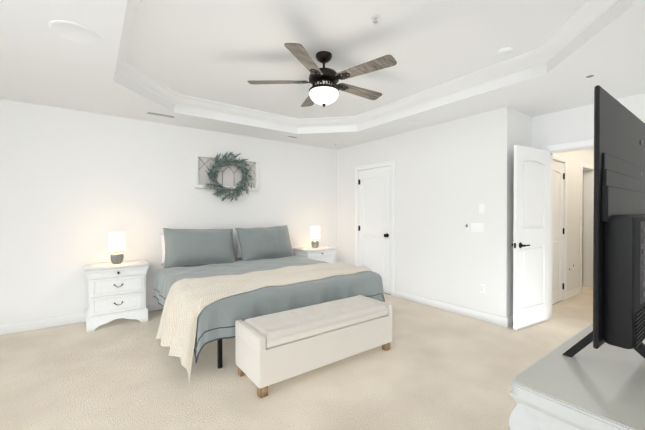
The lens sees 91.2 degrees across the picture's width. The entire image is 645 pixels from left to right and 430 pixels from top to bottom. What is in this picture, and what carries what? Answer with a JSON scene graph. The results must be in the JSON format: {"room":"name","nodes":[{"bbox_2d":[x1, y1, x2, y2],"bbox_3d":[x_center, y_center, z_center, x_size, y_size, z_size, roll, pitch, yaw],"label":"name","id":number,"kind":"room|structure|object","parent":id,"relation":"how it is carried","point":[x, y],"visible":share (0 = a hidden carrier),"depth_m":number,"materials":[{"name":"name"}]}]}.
{"room":"bedroom","nodes":[
{"label":"bedroom","id":0,"kind":"room"},
{"bbox_2d":[0,99,336,324],"bbox_3d":[-1.854,0.016,4.555,5.440,2.500,0.120,0,0,-36],"label":"wall","id":1,"kind":"structure","parent":0,"point":[77,187],"depth_m":3.90,"materials":[{"name":"white paint"}]},
{"bbox_2d":[0,302,163,335],"bbox_3d":[-1.813,1.214,4.507,5.200,0.105,0.018,0,0,-36],"label":"baseboard","id":2,"kind":"structure","parent":1,"relation":"attached to","point":[81,317],"depth_m":3.56,"materials":[{"name":"white paint"}]},
{"bbox_2d":[194,151,258,201],"bbox_3d":[-1.385,-0.571,4.724,0.980,0.760,0.153,0,0,-36],"label":"wall art","id":3,"kind":"object","parent":1,"relation":"attached to","point":[227,174],"visible":1,"depth_m":4.72,"materials":[{"name":"leaf"},{"name":"painted wood"}]},
{"bbox_2d":[0,283,592,429],"bbox_3d":[2.441,1.315,4.630,12.440,0.100,5.100,0,0,-36],"label":"floor","id":4,"kind":"structure","parent":0,"point":[433,368],"depth_m":2.44,"materials":[{"name":"carpet"}]},
{"bbox_2d":[84,260,149,331],"bbox_3d":[-2.441,0.926,3.756,0.624,0.690,0.442,0,0,-36],"label":"nightstand","id":5,"kind":"object","parent":4,"relation":"on","point":[116,291],"visible":1,"depth_m":3.59,"materials":[{"name":"white wood"}]},
{"bbox_2d":[108,232,125,263],"bbox_3d":[-2.447,0.394,3.761,0.172,0.372,0.172,0,0,-36],"label":"lamp","id":6,"kind":"object","parent":5,"relation":"on","point":[116,241],"visible":1,"depth_m":3.71,"materials":[{"name":"white fabric"}]},
{"bbox_2d":[153,225,384,380],"bbox_3d":[-0.790,0.723,3.842,2.307,1.095,2.182,0,0,-36],"label":"bed","id":7,"kind":"object","parent":4,"relation":"on","point":[208,288],"visible":0.96,"depth_m":3.25,"materials":[{"name":"fabric"}]},
{"bbox_2d":[235,295,391,397],"bbox_3d":[-0.019,1.060,2.767,1.370,0.434,0.455,0,0,-36],"label":"bench","id":8,"kind":"object","parent":4,"relation":"on","point":[273,348],"visible":1,"depth_m":2.50,"materials":[{"name":"fabric"}]},
{"bbox_2d":[294,246,336,262],"bbox_3d":[-0.120,0.915,5.462,0.624,0.690,0.442,0,0,-36],"label":"nightstand","id":9,"kind":"object","parent":4,"relation":"on","point":[323,253],"visible":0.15,"depth_m":5.33,"materials":[{"name":"white wood"}]},
{"bbox_2d":[310,226,319,247],"bbox_3d":[-0.127,0.383,5.467,0.172,0.372,0.172,0,0,-36],"label":"lamp","id":10,"kind":"object","parent":9,"relation":"on","point":[314,232],"visible":1,"depth_m":5.41,"materials":[{"name":"white fabric"}]},
{"bbox_2d":[509,323,644,429],"bbox_3d":[1.262,0.848,1.100,1.678,0.881,0.503,0,0,-36],"label":"dresser","id":11,"kind":"object","parent":4,"relation":"on","point":[591,387],"visible":0.85,"depth_m":0.76,"materials":[{"name":"paint"}]},
{"bbox_2d":[562,85,644,358],"bbox_3d":[1.100,0.050,1.056,1.110,0.712,0.253,0,0,-36],"label":"tv","id":12,"kind":"object","parent":11,"relation":"on","point":[619,240],"visible":1,"depth_m":0.75,"materials":[{"name":"black plastic"}]},
{"bbox_2d":[0,0,644,149],"bbox_3d":[2.441,-1.345,4.613,12.440,0.220,5.100,0,0,-36],"label":"ceiling","id":13,"kind":"structure","parent":0,"point":[41,63],"depth_m":2.91,"materials":[{"name":"white paint"}]},
{"bbox_2d":[48,20,100,44],"bbox_3d":[-1.653,-1.214,2.113,0.280,0.008,0.280,0,0,-36],"label":"ceiling speaker","id":14,"kind":"object","parent":13,"relation":"attached to","point":[74,32],"visible":1,"depth_m":2.10,"materials":[{"name":"white plastic"}]},
{"bbox_2d":[146,111,175,117],"bbox_3d":[-1.972,-1.226,3.864,0.320,0.007,0.120,0,0,-36],"label":"ceiling vent","id":15,"kind":"object","parent":13,"relation":"in","point":[160,114],"visible":0.98,"depth_m":3.84,"materials":[{"name":"white plastic"}]},
{"bbox_2d":[583,73,596,77],"bbox_3d":[2.345,-1.219,2.769,0.090,0.008,0.090,0,0,-36],"label":"recessed light","id":16,"kind":"object","parent":13,"relation":"in","point":[590,75],"visible":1,"depth_m":2.75,"materials":[{"name":"white plastic"}]},
{"bbox_2d":[126,0,586,118],"bbox_3d":[0.013,-1.473,2.808,3.210,0.100,3.890,0,0,-36],"label":"ceiling","id":17,"kind":"structure","parent":0,"point":[223,51],"depth_m":2.60,"materials":[{"name":"white paint"}]},
{"bbox_2d":[248,43,396,106],"bbox_3d":[0.053,-1.190,2.833,1.260,0.466,1.307,0,0,-36],"label":"ceiling fan","id":18,"kind":"object","parent":17,"relation":"hanging from","point":[325,88],"visible":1,"depth_m":2.71,"materials":[{"name":"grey wood"}]},
{"bbox_2d":[115,0,619,127],"bbox_3d":[0.013,-1.370,2.809,3.010,0.105,3.690,0,0,-36],"label":"crown molding","id":19,"kind":"structure","parent":17,"relation":"attached to","point":[580,20],"depth_m":3.19,"materials":[{"name":"white paint"}]},
{"bbox_2d":[371,14,379,23],"bbox_3d":[0.381,-1.400,2.266,0.068,0.038,0.068,0,0,-36],"label":"sprinkler","id":20,"kind":"object","parent":17,"relation":"attached to","point":[375,18],"visible":1,"depth_m":2.26,"materials":[{"name":"white plastic"}]},
{"bbox_2d":[496,47,513,57],"bbox_3d":[1.583,-1.404,2.741,0.136,0.036,0.136,0,0,-36],"label":"smoke detector","id":21,"kind":"object","parent":17,"relation":"attached to","point":[505,52],"visible":1,"depth_m":2.71,"materials":[{"name":"white plastic"}]},
{"bbox_2d":[337,107,511,317],"bbox_3d":[1.231,0.014,4.849,0.120,2.500,3.060,0,0,-36],"label":"wall","id":22,"kind":"structure","parent":0,"point":[451,176],"depth_m":4.16,"materials":[{"name":"white paint"}]},
{"bbox_2d":[358,166,390,294],"bbox_3d":[0.872,0.242,5.275,0.165,2.038,0.744,0,0,-36],"label":"closet door leaf","id":23,"kind":"structure","parent":22,"relation":"in","point":[374,228],"depth_m":5.22,"materials":[{"name":"white paint"}]},
{"bbox_2d":[355,160,394,295],"bbox_3d":[0.899,0.206,5.288,0.138,2.110,0.900,0,0,-36],"label":"door frame","id":24,"kind":"structure","parent":22,"relation":"attached to","point":[389,163],"depth_m":4.96,"materials":[{"name":"white paint"}]},
{"bbox_2d":[394,290,508,326],"bbox_3d":[1.607,1.215,4.237,0.018,0.105,1.644,0,0,-36],"label":"baseboard","id":25,"kind":"structure","parent":22,"relation":"attached to","point":[498,320],"depth_m":4.07,"materials":[{"name":"white paint"}]},
{"bbox_2d":[465,223,468,230],"bbox_3d":[1.810,0.155,3.954,0.010,0.100,0.042,0,0,-36],"label":"switch","id":26,"kind":"object","parent":22,"relation":"attached to","point":[466,226],"visible":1,"depth_m":3.95,"materials":[{"name":"white plastic"}]},
{"bbox_2d":[471,222,483,231],"bbox_3d":[1.885,0.150,3.848,0.013,0.116,0.165,0,0,-36],"label":"light switch","id":27,"kind":"object","parent":22,"relation":"attached to","point":[477,227],"visible":1,"depth_m":3.85,"materials":[{"name":"white plastic"}]},
{"bbox_2d":[479,204,484,212],"bbox_3d":[1.918,-0.079,3.802,0.013,0.116,0.072,0,0,-36],"label":"light switch","id":28,"kind":"object","parent":22,"relation":"attached to","point":[481,208],"visible":1,"depth_m":3.80,"materials":[{"name":"white plastic"}]},
{"bbox_2d":[479,283,485,292],"bbox_3d":[1.926,0.881,3.802,0.008,0.116,0.072,0,0,-36],"label":"outlet","id":29,"kind":"object","parent":22,"relation":"attached to","point":[482,287],"visible":1,"depth_m":3.80,"materials":[{"name":"white plastic"}]},
{"bbox_2d":[511,109,593,315],"bbox_3d":[3.935,0.013,5.013,4.430,2.500,0.120,0,0,-36],"label":"wall","id":30,"kind":"structure","parent":0,"point":[521,129],"depth_m":4.84,"materials":[{"name":"white paint"}]},
{"bbox_2d":[509,315,512,325],"bbox_3d":[2.380,1.218,3.784,0.660,0.105,0.030,0,0,-36],"label":"baseboard","id":31,"kind":"structure","parent":30,"relation":"attached to","point":[511,317],"depth_m":3.63,"materials":[{"name":"white paint"}]},
{"bbox_2d":[552,161,564,304],"bbox_3d":[3.264,0.247,4.474,0.744,2.038,0.165,0,0,-36],"label":"door leaf","id":32,"kind":"structure","parent":30,"relation":"in","point":[557,236],"depth_m":4.55,"materials":[{"name":"white paint"}]},
{"bbox_2d":[567,287,579,298],"bbox_3d":[3.902,1.211,4.913,0.650,0.105,0.014,0,0,-36],"label":"baseboard","id":33,"kind":"structure","parent":30,"relation":"attached to","point":[571,293],"depth_m":4.90,"materials":[{"name":"white paint"}]},
{"bbox_2d":[582,172,583,282],"bbox_3d":[4.612,0.005,6.143,0.020,2.500,0.900,0,0,-36],"label":"wall","id":34,"kind":"structure","parent":0,"point":[582,236],"depth_m":5.84,"materials":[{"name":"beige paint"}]},
{"bbox_2d":[532,93,644,150],"bbox_3d":[3.254,0.024,3.246,0.120,2.500,1.920,0,0,-36],"label":"wall","id":35,"kind":"structure","parent":0,"point":[568,125],"depth_m":3.66,"materials":[{"name":"white paint"}]},
{"bbox_2d":[512,145,549,330],"bbox_3d":[2.426,0.249,3.643,0.722,2.030,0.141,0,0,-30],"label":"door leaf","id":36,"kind":"structure","parent":35,"relation":"in","point":[531,265],"depth_m":3.60,"materials":[{"name":"white paint"}]},
{"bbox_2d":[541,139,593,318],"bbox_3d":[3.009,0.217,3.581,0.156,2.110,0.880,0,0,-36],"label":"door frame","id":37,"kind":"structure","parent":35,"relation":"attached to","point":[586,203],"depth_m":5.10,"materials":[{"name":"white paint"}]}
]}

